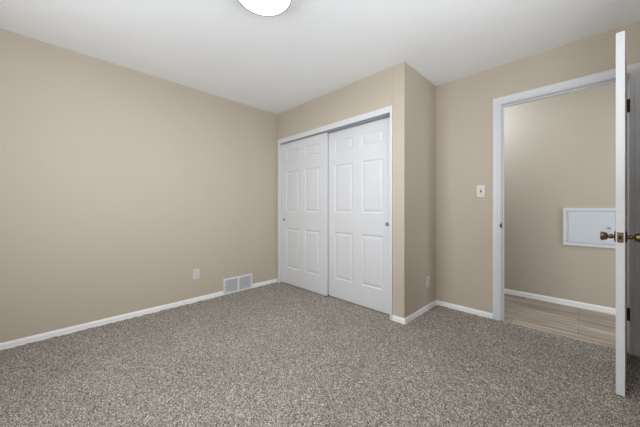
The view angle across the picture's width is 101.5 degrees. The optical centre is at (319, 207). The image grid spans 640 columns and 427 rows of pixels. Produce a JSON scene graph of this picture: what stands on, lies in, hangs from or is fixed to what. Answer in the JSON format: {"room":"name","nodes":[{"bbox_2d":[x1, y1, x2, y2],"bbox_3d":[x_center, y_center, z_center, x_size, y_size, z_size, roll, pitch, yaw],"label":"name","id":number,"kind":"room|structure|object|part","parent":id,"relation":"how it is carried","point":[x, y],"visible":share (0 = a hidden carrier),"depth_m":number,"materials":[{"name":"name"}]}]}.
{"room":"empty bedroom","nodes":[
{"label":"empty bedroom","id":0,"kind":"room"},
{"bbox_2d":[0,29,276,342],"bbox_3d":[-1.511,-0.140,2.989,0.120,2.440,4.075,0,0,45],"label":"wall","id":1,"kind":"structure","parent":0,"point":[118,183],"depth_m":2.47,"materials":[{"name":"beige paint"}]},
{"bbox_2d":[0,291,222,349],"bbox_3d":[-2.000,1.055,2.398,0.015,0.062,2.306,0,0,45],"label":"baseboard","id":2,"kind":"structure","parent":1,"relation":"attached to","point":[14,343],"depth_m":2.38,"materials":[{"name":"white paint"}]},
{"bbox_2d":[193,268,199,279],"bbox_3d":[-1.416,0.755,2.994,0.009,0.117,0.073,0,0,45],"label":"wall outlet","id":3,"kind":"object","parent":1,"relation":"attached to","point":[196,272],"visible":1,"depth_m":2.99,"materials":[{"name":"white plastic"}]},
{"bbox_2d":[223,274,251,294],"bbox_3d":[-1.044,0.977,3.357,0.030,0.194,0.401,0,0,45],"label":"air vent","id":4,"kind":"object","parent":1,"relation":"in","point":[235,284],"visible":1,"depth_m":3.34,"materials":[{"name":"white metal"}]},
{"bbox_2d":[252,279,276,287],"bbox_3d":[-0.765,1.055,3.649,0.015,0.062,0.404,0,0,45],"label":"baseboard","id":5,"kind":"structure","parent":1,"relation":"attached to","point":[255,285],"depth_m":3.63,"materials":[{"name":"white paint"}]},
{"bbox_2d":[0,282,639,426],"bbox_3d":[0.570,1.123,1.657,4.715,0.114,4.860,0,0,45],"label":"floor","id":6,"kind":"structure","parent":0,"point":[282,354],"depth_m":1.74,"materials":[{"name":"carpet"}]},
{"bbox_2d":[0,0,639,114],"bbox_3d":[-0.203,-1.410,1.699,3.795,0.100,4.075,0,0,45],"label":"ceiling","id":7,"kind":"structure","parent":0,"point":[311,50],"depth_m":2.07,"materials":[{"name":"white paint"}]},
{"bbox_2d":[238,0,291,15],"bbox_3d":[-0.349,-1.308,1.596,0.362,0.104,0.347,0,0,45],"label":"ceiling light","id":8,"kind":"object","parent":7,"relation":"attached to","point":[259,7],"visible":1,"depth_m":1.64,"materials":[{"name":"white glass"}]},
{"bbox_2d":[277,62,435,317],"bbox_3d":[0.336,-0.140,3.362,1.987,2.440,0.710,0,0,45],"label":"wall","id":9,"kind":"structure","parent":0,"point":[412,97],"depth_m":2.64,"materials":[{"name":"beige paint"}]},
{"bbox_2d":[282,133,327,295],"bbox_3d":[-0.229,0.077,3.481,0.890,1.974,0.035,0,0,45],"label":"closet door","id":10,"kind":"structure","parent":9,"relation":"in","point":[304,161],"depth_m":3.42,"materials":[{"name":"white paint"}]},
{"bbox_2d":[278,105,392,319],"bbox_3d":[0.079,0.051,3.186,1.830,2.069,0.122,0,0,45],"label":"closet frame","id":11,"kind":"object","parent":9,"relation":"attached to","point":[385,112],"visible":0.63,"depth_m":2.91,"materials":[{"name":"white paint"}]},
{"bbox_2d":[328,117,389,314],"bbox_3d":[0.420,0.077,2.901,0.890,1.974,0.035,0,0,45],"label":"closet door","id":12,"kind":"structure","parent":9,"relation":"in","point":[358,156],"depth_m":2.86,"materials":[{"name":"white paint"}]},
{"bbox_2d":[392,315,404,324],"bbox_3d":[0.740,1.055,2.455,0.132,0.062,0.015,0,0,45],"label":"baseboard","id":13,"kind":"structure","parent":9,"relation":"attached to","point":[394,318],"depth_m":2.45,"materials":[{"name":"white paint"}]},
{"bbox_2d":[404,300,436,323],"bbox_3d":[1.037,1.055,2.660,0.725,0.062,0.015,0,0,-44],"label":"baseboard","id":14,"kind":"structure","parent":9,"relation":"attached to","point":[421,311],"depth_m":2.62,"materials":[{"name":"white paint"}]},
{"bbox_2d":[426,276,429,287],"bbox_3d":[1.143,0.780,2.766,0.073,0.117,0.009,0,0,-44],"label":"wall outlet","id":15,"kind":"object","parent":9,"relation":"attached to","point":[427,277],"visible":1,"depth_m":2.76,"materials":[{"name":"white plastic"}]},
{"bbox_2d":[328,21,639,312],"bbox_3d":[1.599,-0.140,2.700,4.715,2.440,0.120,0,0,45],"label":"wall","id":16,"kind":"structure","parent":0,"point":[464,106],"depth_m":2.64,"materials":[{"name":"beige paint"}]},
{"bbox_2d":[436,300,492,318],"bbox_3d":[1.479,1.055,2.723,0.539,0.062,0.015,0,0,45],"label":"baseboard","id":17,"kind":"structure","parent":16,"relation":"attached to","point":[441,303],"depth_m":2.69,"materials":[{"name":"white paint"}]},
{"bbox_2d":[477,185,484,196],"bbox_3d":[1.599,-0.168,2.603,0.074,0.121,0.018,0,0,45],"label":"light switch","id":18,"kind":"object","parent":16,"relation":"attached to","point":[480,188],"visible":1,"depth_m":2.60,"materials":[{"name":"white plastic"}]},
{"bbox_2d":[493,63,639,355],"bbox_3d":[2.048,0.016,2.257,0.924,2.140,0.154,0,0,45],"label":"door frame","id":19,"kind":"structure","parent":16,"relation":"attached to","point":[607,77],"depth_m":2.02,"materials":[{"name":"white paint"}]},
{"bbox_2d":[600,31,639,396],"bbox_3d":[1.983,0.032,1.717,0.748,2.064,0.161,0,0,-40],"label":"door","id":20,"kind":"structure","parent":16,"relation":"in","point":[620,236],"depth_m":1.49,"materials":[{"name":"white paint"}]},
{"bbox_3d":[1.719,0.168,1.564,0.052,0.052,0.056,0,0,-40],"label":"knob","id":21,"kind":"part","parent":20,"relation":"part of","materials":[{"name":"gold metal"}]},
{"bbox_3d":[1.704,0.168,1.484,0.002,0.058,0.025,0,0,-40],"label":"latch plate","id":22,"kind":"part","parent":20,"relation":"part of","materials":[{"name":"gold metal"}]},
{"bbox_3d":[1.786,0.168,1.484,0.052,0.052,0.056,0,0,-40],"label":"knob","id":23,"kind":"part","parent":20,"relation":"part of","materials":[{"name":"gold metal"}]},
{"bbox_2d":[504,83,615,308],"bbox_3d":[2.644,-0.140,3.109,4.040,2.640,0.120,0,0,45],"label":"wall","id":24,"kind":"structure","parent":0,"point":[560,151],"depth_m":2.96,"materials":[{"name":"beige paint"}]},
{"bbox_2d":[504,289,615,314],"bbox_3d":[2.597,1.055,3.061,3.800,0.062,0.015,0,0,45],"label":"baseboard","id":25,"kind":"structure","parent":24,"relation":"attached to","point":[506,291],"depth_m":2.93,"materials":[{"name":"white paint"}]},
{"bbox_2d":[563,208,615,248],"bbox_3d":[2.877,0.207,2.782,0.429,0.414,0.018,0,0,45],"label":"access panel","id":26,"kind":"object","parent":24,"relation":"attached to","point":[581,226],"visible":0.88,"depth_m":2.79,"materials":[{"name":"white paint"}]}
]}

